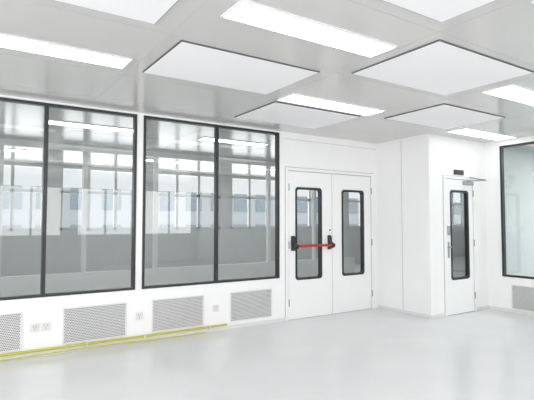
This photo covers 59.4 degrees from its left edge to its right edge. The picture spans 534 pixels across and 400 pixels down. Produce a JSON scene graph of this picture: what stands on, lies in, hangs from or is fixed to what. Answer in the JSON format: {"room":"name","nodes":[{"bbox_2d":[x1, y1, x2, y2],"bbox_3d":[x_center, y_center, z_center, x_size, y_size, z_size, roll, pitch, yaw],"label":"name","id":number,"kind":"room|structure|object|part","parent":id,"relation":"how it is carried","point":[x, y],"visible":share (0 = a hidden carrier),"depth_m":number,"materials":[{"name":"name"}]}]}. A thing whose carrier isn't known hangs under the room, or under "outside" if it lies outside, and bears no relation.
{"room":"clean room","nodes":[
{"label":"clean room","id":0,"kind":"room"},
{"bbox_2d":[0,95,377,353],"bbox_3d":[-2.093,0.294,5.200,9.440,2.700,0.100,2,-3,-33],"label":"wall","id":1,"kind":"structure","parent":0,"point":[292,153],"depth_m":5.96,"materials":[{"name":"white paint"}]},
{"bbox_2d":[0,312,21,352],"bbox_3d":[-2.803,1.336,4.615,0.685,0.385,0.012,2,-3,-33],"label":"air vent","id":2,"kind":"object","parent":1,"relation":"in","point":[10,323],"visible":1,"depth_m":4.75,"materials":[{"name":"white metal"}]},
{"bbox_2d":[30,323,38,331],"bbox_3d":[-2.417,1.330,4.871,0.086,0.086,0.011,2,-3,-33],"label":"power outlet","id":3,"kind":"object","parent":1,"relation":"attached to","point":[33,327],"visible":1,"depth_m":4.87,"materials":[{"name":"plastic"}]},
{"bbox_2d":[41,322,49,330],"bbox_3d":[-2.329,1.333,4.929,0.086,0.086,0.011,2,-3,-33],"label":"power outlet","id":4,"kind":"object","parent":1,"relation":"attached to","point":[45,326],"visible":1,"depth_m":4.92,"materials":[{"name":"plastic"}]},
{"bbox_2d":[0,97,136,300],"bbox_3d":[-2.377,-0.008,4.996,1.965,2.065,0.070,2,-3,-33],"label":"window","id":5,"kind":"structure","parent":1,"relation":"in","point":[46,106],"depth_m":5.03,"materials":[{"name":"black metal"}]},
{"bbox_2d":[62,302,126,344],"bbox_3d":[-1.905,1.363,5.206,0.685,0.385,0.012,2,-3,-33],"label":"air vent","id":6,"kind":"object","parent":1,"relation":"in","point":[103,321],"visible":1,"depth_m":5.20,"materials":[{"name":"white metal"}]},
{"bbox_2d":[136,312,142,319],"bbox_3d":[-1.494,1.359,5.479,0.086,0.086,0.011,2,-3,-33],"label":"power outlet","id":7,"kind":"object","parent":1,"relation":"attached to","point":[139,316],"visible":1,"depth_m":5.47,"materials":[{"name":"plastic"}]},
{"bbox_2d":[0,318,284,361],"bbox_3d":[-2.872,1.591,4.558,7.500,0.050,0.012,2,-3,-33],"label":"baseboard","id":8,"kind":"structure","parent":1,"relation":"attached to","point":[278,319],"depth_m":5.51,"materials":[{"name":"plastic"}]},
{"bbox_2d":[151,295,203,332],"bbox_3d":[-1.085,1.389,5.747,0.680,0.385,0.012,2,-3,-33],"label":"air vent","id":9,"kind":"object","parent":1,"relation":"in","point":[188,311],"visible":1,"depth_m":5.74,"materials":[{"name":"white metal"}]},
{"bbox_2d":[142,115,279,288],"bbox_3d":[-0.666,0.045,6.124,1.975,2.065,0.070,2,-3,-33],"label":"window","id":10,"kind":"structure","parent":1,"relation":"in","point":[216,127],"depth_m":6.11,"materials":[{"name":"black metal"}]},
{"bbox_2d":[213,305,218,311],"bbox_3d":[-0.660,1.394,6.028,0.086,0.086,0.011,2,-3,-33],"label":"power outlet","id":11,"kind":"object","parent":1,"relation":"attached to","point":[215,307],"visible":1,"depth_m":6.02,"materials":[{"name":"plastic"}]},
{"bbox_2d":[230,288,271,321],"bbox_3d":[-0.208,1.416,6.324,0.660,0.385,0.012,2,-3,-33],"label":"air vent","id":12,"kind":"object","parent":1,"relation":"in","point":[252,304],"visible":1,"depth_m":6.32,"materials":[{"name":"white metal"}]},
{"bbox_2d":[288,171,331,319],"bbox_3d":[0.639,0.654,6.950,0.817,2.129,0.051,2,-3,-33],"label":"leaf","id":13,"kind":"object","parent":1,"relation":"attached to","point":[308,297],"visible":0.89,"depth_m":6.93,"materials":[{"name":"white metal"}]},
{"bbox_2d":[291,236,298,250],"bbox_3d":[0.402,0.622,6.690,0.056,0.215,0.123,2,-3,-33],"label":"bar","id":14,"kind":"object","parent":13,"relation":"attached to","point":[294,246],"visible":1,"depth_m":6.70,"materials":[{"name":"black plastic"}]},
{"bbox_2d":[299,244,331,246],"bbox_3d":[0.705,0.667,6.850,0.685,0.038,0.038,2,-3,-33],"label":"push bar","id":15,"kind":"object","parent":14,"relation":"attached to","point":[309,245],"visible":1,"depth_m":6.84,"materials":[{"name":"red metal"}]},
{"bbox_2d":[327,226,331,233],"bbox_3d":[0.948,0.454,7.115,0.070,0.120,0.029,2,-3,-33],"label":"lock","id":16,"kind":"object","parent":13,"relation":"attached to","point":[328,227],"visible":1,"depth_m":7.10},
{"bbox_2d":[295,187,364,279],"bbox_3d":[0.973,0.502,7.174,1.380,1.350,0.057,2,-3,-33],"label":"window","id":17,"kind":"structure","parent":13,"relation":"attached to","point":[318,190],"depth_m":7.08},
{"bbox_3d":[0.606,0.491,6.932,0.500,1.350,0.057,2,-3,-33],"label":"glazing frame","id":18,"kind":"part","parent":17,"relation":"part of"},
{"bbox_3d":[1.349,0.514,7.421,0.480,1.340,0.057,2,-3,-33],"label":"glazing frame","id":19,"kind":"part","parent":17,"relation":"part of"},
{"bbox_2d":[327,235,334,248],"bbox_3d":[0.973,0.640,7.067,0.056,0.215,0.123,2,-3,-33],"label":"bar","id":20,"kind":"object","parent":13,"relation":"attached to","point":[329,237],"visible":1,"depth_m":7.07,"materials":[{"name":"black plastic"}]},
{"bbox_2d":[285,167,374,320],"bbox_3d":[0.987,0.643,7.182,1.760,2.190,0.078,2,-3,-33],"label":"door frame","id":21,"kind":"structure","parent":1,"relation":"attached to","point":[286,168],"depth_m":6.88,"materials":[{"name":"white metal"}]},
{"bbox_2d":[288,170,371,313],"bbox_3d":[0.986,0.664,7.183,1.674,2.147,0.053,2,-3,-33],"label":"shadow gap","id":22,"kind":"object","parent":1,"relation":"attached to","point":[288,170],"visible":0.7,"depth_m":7.15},
{"bbox_2d":[285,138,402,316],"bbox_3d":[1.178,0.353,6.979,1.860,2.650,0.530,2,-3,-33],"label":"trim","id":23,"kind":"structure","parent":1,"relation":"attached to","point":[285,138],"depth_m":6.71,"materials":[{"name":"white metal"}]},
{"bbox_2d":[332,174,371,313],"bbox_3d":[1.332,0.676,7.407,0.829,2.129,0.051,2,-3,-33],"label":"leaf","id":24,"kind":"object","parent":1,"relation":"attached to","point":[351,292],"visible":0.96,"depth_m":7.33,"materials":[{"name":"white metal"}]},
{"bbox_2d":[1,161,463,276],"bbox_3d":[-1.308,0.655,12.866,22.000,2.700,0.150,2,-3,-33],"label":"wall","id":25,"kind":"structure","parent":0,"point":[106,250],"depth_m":11.69,"materials":[{"name":"grey paint"}]},
{"bbox_2d":[2,165,462,230],"bbox_3d":[-1.169,0.098,12.954,21.700,1.420,0.060,2,-3,-33],"label":"window","id":26,"kind":"structure","parent":25,"relation":"in","point":[11,189],"depth_m":11.99,"materials":[{"name":"white metal"}]},
{"bbox_2d":[0,0,533,177],"bbox_3d":[3.055,-1.064,6.324,22.000,0.120,17.100,2,-3,-33],"label":"ceiling","id":27,"kind":"structure","parent":0,"point":[508,30],"depth_m":4.30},
{"bbox_2d":[4,148,26,151],"bbox_3d":[-4.909,-0.910,8.224,1.200,0.010,0.250,2,-3,-33],"label":"recessed light","id":28,"kind":"object","parent":27,"relation":"in","point":[5,149],"visible":1,"depth_m":8.46,"materials":[{"name":"white"}]},
{"bbox_2d":[0,33,132,68],"bbox_3d":[-1.701,-1.133,3.481,1.330,0.010,0.270,2,-3,-33],"label":"recessed light","id":29,"kind":"object","parent":27,"relation":"in","point":[6,41],"visible":1,"depth_m":3.56,"materials":[{"name":"white plastic"}]},
{"bbox_2d":[43,120,132,132],"bbox_3d":[-2.367,-0.997,6.369,1.200,0.010,0.250,2,-3,-33],"label":"recessed light","id":30,"kind":"object","parent":27,"relation":"in","point":[53,122],"visible":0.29,"depth_m":6.33,"materials":[{"name":"white plastic"}]},
{"bbox_2d":[54,0,178,24],"bbox_3d":[-1.035,-1.184,2.346,1.290,0.007,0.860,2,-3,-33],"label":"panel","id":31,"kind":"object","parent":27,"relation":"attached to","point":[54,0],"depth_m":2.88,"materials":[{"name":"grey metal"}]},
{"bbox_2d":[55,0,177,23],"bbox_3d":[-1.035,-1.183,2.346,1.280,0.008,0.850,2,-3,-33],"label":"ceiling vent","id":32,"kind":"object","parent":27,"relation":"in","point":[149,11],"visible":1,"depth_m":2.81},
{"bbox_2d":[146,159,190,163],"bbox_3d":[-2.238,-0.827,9.983,1.200,0.010,0.250,2,-3,-33],"label":"recessed light","id":33,"kind":"object","parent":27,"relation":"in","point":[179,162],"visible":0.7,"depth_m":10.02,"materials":[{"name":"white"}]},
{"bbox_2d":[142,40,319,71],"bbox_3d":[-0.309,-1.109,4.045,1.283,0.004,0.848,2,-3,-33],"label":"gasket","id":34,"kind":"object","parent":27,"relation":"attached to","point":[180,40],"visible":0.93,"depth_m":3.65,"materials":[{"name":"black rubber"}]},
{"bbox_2d":[143,41,319,94],"bbox_3d":[-0.309,-1.103,4.045,1.265,0.008,0.830,2,-3,-33],"label":"ceiling panel","id":35,"kind":"object","parent":27,"relation":"in","point":[186,61],"visible":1,"depth_m":3.98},
{"bbox_2d":[197,137,268,145],"bbox_3d":[-0.530,-0.940,7.578,1.200,0.010,0.250,2,-3,-33],"label":"recessed light","id":36,"kind":"object","parent":27,"relation":"in","point":[202,138],"visible":1,"depth_m":7.55,"materials":[{"name":"white plastic"}]},
{"bbox_2d":[0,0,533,139],"bbox_3d":[1.241,-1.233,1.447,10.800,0.002,9.950,2,-3,-33],"label":"trim","id":37,"kind":"structure","parent":27,"relation":"attached to","point":[23,0],"depth_m":3.84,"materials":[{"name":"white metal"}]},
{"bbox_2d":[235,103,357,128],"bbox_3d":[0.374,-1.023,5.763,1.260,0.008,0.870,2,-3,-33],"label":"ceiling vent","id":38,"kind":"object","parent":27,"relation":"in","point":[278,113],"visible":1,"depth_m":5.72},
{"bbox_2d":[235,101,357,116],"bbox_3d":[0.374,-1.029,5.763,1.278,0.004,0.888,2,-3,-33],"label":"gasket","id":39,"kind":"object","parent":27,"relation":"attached to","point":[274,101],"visible":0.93,"depth_m":5.35,"materials":[{"name":"black rubber"}]},
{"bbox_2d":[221,0,397,57],"bbox_3d":[0.336,-1.146,3.208,1.330,0.010,0.270,2,-3,-33],"label":"recessed light","id":40,"kind":"object","parent":27,"relation":"in","point":[247,12],"visible":1,"depth_m":3.14,"materials":[{"name":"white plastic"}]},
{"bbox_2d":[276,93,385,115],"bbox_3d":[0.742,-1.051,5.216,1.340,0.010,0.300,2,-3,-33],"label":"recessed light","id":41,"kind":"object","parent":27,"relation":"in","point":[294,98],"visible":1,"depth_m":5.15,"materials":[{"name":"white plastic"}]},
{"bbox_2d":[383,0,494,21],"bbox_3d":[0.832,-1.184,2.320,1.270,0.008,0.850,2,-3,-33],"label":"ceiling vent","id":42,"kind":"object","parent":27,"relation":"in","point":[439,10],"visible":1,"depth_m":2.80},
{"bbox_2d":[353,41,531,95],"bbox_3d":[1.522,-1.103,4.060,1.280,0.008,0.880,2,-3,-33],"label":"ceiling panel","id":43,"kind":"object","parent":27,"relation":"in","point":[441,68],"visible":1,"depth_m":4.01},
{"bbox_2d":[352,39,533,72],"bbox_3d":[1.522,-1.109,4.061,1.298,0.004,0.898,2,-3,-33],"label":"gasket","id":44,"kind":"object","parent":27,"relation":"attached to","point":[438,39],"visible":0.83,"depth_m":3.65,"materials":[{"name":"black rubber"}]},
{"bbox_2d":[386,105,502,128],"bbox_3d":[2.209,-1.020,5.823,1.190,0.008,0.850,2,-3,-33],"label":"ceiling vent","id":45,"kind":"object","parent":27,"relation":"in","point":[442,116],"visible":1,"depth_m":5.78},
{"bbox_2d":[386,103,503,117],"bbox_3d":[2.209,-1.026,5.823,1.208,0.004,0.868,2,-3,-33],"label":"gasket","id":46,"kind":"object","parent":27,"relation":"attached to","point":[443,103],"visible":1,"depth_m":5.45,"materials":[{"name":"black rubber"}]},
{"bbox_2d":[446,128,516,140],"bbox_3d":[3.205,-0.970,6.946,1.300,0.010,0.320,2,-3,-33],"label":"recessed light","id":47,"kind":"object","parent":27,"relation":"in","point":[464,131],"visible":1,"depth_m":6.91,"materials":[{"name":"white plastic"}]},
{"bbox_2d":[481,84,533,105],"bbox_3d":[2.737,-1.067,4.879,1.220,0.010,0.320,2,-3,-33],"label":"recessed light","id":48,"kind":"object","parent":27,"relation":"in","point":[512,92],"visible":1,"depth_m":4.71,"materials":[{"name":"white plastic"}]},
{"bbox_2d":[0,257,533,399],"bbox_3d":[3.055,1.742,6.192,22.000,0.100,17.100,2,-3,-33],"label":"floor","id":49,"kind":"structure","parent":0,"point":[376,353],"depth_m":4.57,"materials":[{"name":"plastic"}]},
{"bbox_2d":[0,324,226,361],"bbox_3d":[-2.581,1.576,4.708,4.950,0.077,0.059,2,-3,-33],"label":"cable","id":50,"kind":"object","parent":49,"relation":"on","point":[209,326],"visible":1,"depth_m":5.21,"materials":[{"name":"plastic"}]},
{"bbox_2d":[0,138,354,296],"bbox_3d":[-3.130,0.422,7.915,12.500,2.700,0.080,2,-3,-33],"label":"wall","id":51,"kind":"structure","parent":49,"relation":"on","point":[83,280],"depth_m":8.54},
{"bbox_2d":[236,102,359,126],"bbox_3d":[0.374,-1.023,5.763,1.270,0.007,0.880,2,-3,-33],"label":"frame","id":52,"kind":"object","parent":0,"point":[273,102],"depth_m":5.38,"materials":[{"name":"grey metal"}]},
{"bbox_2d":[376,134,434,314],"bbox_3d":[2.128,0.393,7.298,0.080,2.700,1.040,2,-3,-33],"label":"wall","id":53,"kind":"structure","parent":0,"point":[406,219],"depth_m":7.21,"materials":[{"name":"white paint"}]},
{"bbox_2d":[378,305,431,318],"bbox_3d":[2.096,1.715,7.201,0.012,0.050,1.040,2,-3,-33],"label":"baseboard","id":54,"kind":"structure","parent":53,"relation":"attached to","point":[379,306],"depth_m":7.16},
{"bbox_2d":[382,0,492,22],"bbox_3d":[0.832,-1.185,2.320,1.280,0.007,0.860,2,-3,-33],"label":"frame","id":55,"kind":"object","parent":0,"point":[382,0],"depth_m":2.87,"materials":[{"name":"grey metal"}]},
{"bbox_2d":[352,40,533,95],"bbox_3d":[1.522,-1.103,4.060,1.290,0.007,0.890,2,-3,-33],"label":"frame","id":56,"kind":"object","parent":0,"point":[438,40],"depth_m":3.67,"materials":[{"name":"grey metal"}]},
{"bbox_2d":[385,104,504,125],"bbox_3d":[2.209,-1.020,5.823,1.200,0.007,0.860,2,-3,-33],"label":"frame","id":57,"kind":"object","parent":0,"point":[441,104],"depth_m":5.45,"materials":[{"name":"grey metal"}]},
{"bbox_2d":[432,134,487,314],"bbox_3d":[3.033,0.394,7.325,1.460,2.700,0.090,2,-3,-33],"label":"wall","id":58,"kind":"structure","parent":0,"point":[449,154],"depth_m":7.28,"materials":[{"name":"white paint"}]},
{"bbox_2d":[454,170,463,174],"bbox_3d":[2.975,-0.427,7.260,0.230,0.075,0.020,2,-3,-33],"label":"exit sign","id":59,"kind":"object","parent":58,"relation":"attached to","point":[456,172],"visible":1,"depth_m":7.25,"materials":[{"name":"grey plastic"}]},
{"bbox_2d":[442,175,476,315],"bbox_3d":[2.962,0.690,7.236,0.780,2.100,0.078,2,-3,-33],"label":"door frame","id":60,"kind":"structure","parent":58,"relation":"attached to","point":[444,176],"depth_m":7.04,"materials":[{"name":"white metal"}]},
{"bbox_2d":[445,178,474,300],"bbox_3d":[2.961,0.710,7.238,0.704,2.062,0.053,2,-3,-33],"label":"shadow gap","id":61,"kind":"object","parent":58,"relation":"attached to","point":[445,178],"visible":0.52,"depth_m":7.37,"materials":[{"name":"grey"}]},
{"bbox_2d":[445,179,474,314],"bbox_3d":[2.963,0.710,7.234,0.686,2.045,0.051,2,-3,-33],"label":"leaf","id":62,"kind":"object","parent":58,"relation":"attached to","point":[460,293],"visible":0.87,"depth_m":7.19,"materials":[{"name":"white metal"}]},
{"bbox_2d":[448,242,449,257],"bbox_3d":[2.736,0.752,7.047,0.038,0.240,0.008,2,-3,-33],"label":"plate","id":63,"kind":"object","parent":62,"relation":"attached to","point":[448,242],"depth_m":7.04,"materials":[{"name":"silver metal"}]},
{"bbox_2d":[447,226,450,234],"bbox_3d":[2.742,0.462,7.055,0.050,0.140,0.024,2,-3,-33],"label":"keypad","id":64,"kind":"object","parent":62,"relation":"attached to","point":[448,227],"visible":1,"depth_m":7.04,"materials":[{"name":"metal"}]},
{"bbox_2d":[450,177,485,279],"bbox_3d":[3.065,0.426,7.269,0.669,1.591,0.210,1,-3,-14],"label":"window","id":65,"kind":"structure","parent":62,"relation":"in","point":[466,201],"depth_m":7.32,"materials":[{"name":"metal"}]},
{"bbox_3d":[2.963,0.535,7.239,0.465,1.370,0.057,2,-3,-33],"label":"glazing frame","id":66,"kind":"part","parent":65,"relation":"part of","materials":[{"name":"black rubber"}]},
{"bbox_3d":[3.273,-0.326,7.336,0.286,0.082,0.100,0,-3,3],"label":"closer arm","id":67,"kind":"part","parent":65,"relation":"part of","materials":[{"name":"metal"}]},
{"bbox_2d":[432,306,488,318],"bbox_3d":[2.981,1.713,7.168,1.428,0.050,0.012,2,-3,-33],"label":"baseboard","id":68,"kind":"structure","parent":58,"relation":"attached to","point":[483,307],"depth_m":6.92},
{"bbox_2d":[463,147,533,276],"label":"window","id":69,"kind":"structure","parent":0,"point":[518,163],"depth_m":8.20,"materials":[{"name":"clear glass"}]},
{"bbox_2d":[485,136,533,312],"bbox_3d":[6.077,0.235,3.947,0.100,2.700,8.910,2,-3,-33],"label":"wall","id":70,"kind":"structure","parent":0,"point":[499,286],"depth_m":7.50,"materials":[{"name":"white paint"}]},
{"bbox_2d":[489,306,533,315],"bbox_3d":[6.031,1.558,3.854,0.012,0.050,8.910,2,-3,-33],"label":"baseboard","id":71,"kind":"structure","parent":70,"relation":"attached to","point":[490,307],"depth_m":7.24,"materials":[{"name":"white plastic"}]},
{"bbox_2d":[499,141,533,278],"bbox_3d":[4.292,0.133,6.616,0.070,2.065,2.000,2,-3,-33],"label":"window frame","id":72,"kind":"structure","parent":70,"relation":"in","point":[501,148],"depth_m":7.41,"materials":[{"name":"black metal"}]},
{"bbox_2d":[511,285,533,311],"bbox_3d":[3.975,1.484,6.979,0.012,0.370,0.660,2,-3,-33],"label":"air vent","id":73,"kind":"object","parent":70,"relation":"in","point":[522,296],"visible":1,"depth_m":7.11,"materials":[{"name":"white metal"}]},
{"label":"outside","id":74,"kind":"structure","parent":0,"visible":0},
{"bbox_2d":[2,185,463,227],"bbox_3d":[-7.428,4.191,33.812,75.000,9.600,1.100,2,-3,-33],"label":"office building","id":75,"kind":"structure","parent":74,"point":[27,205],"depth_m":33.23,"materials":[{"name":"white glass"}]}
]}

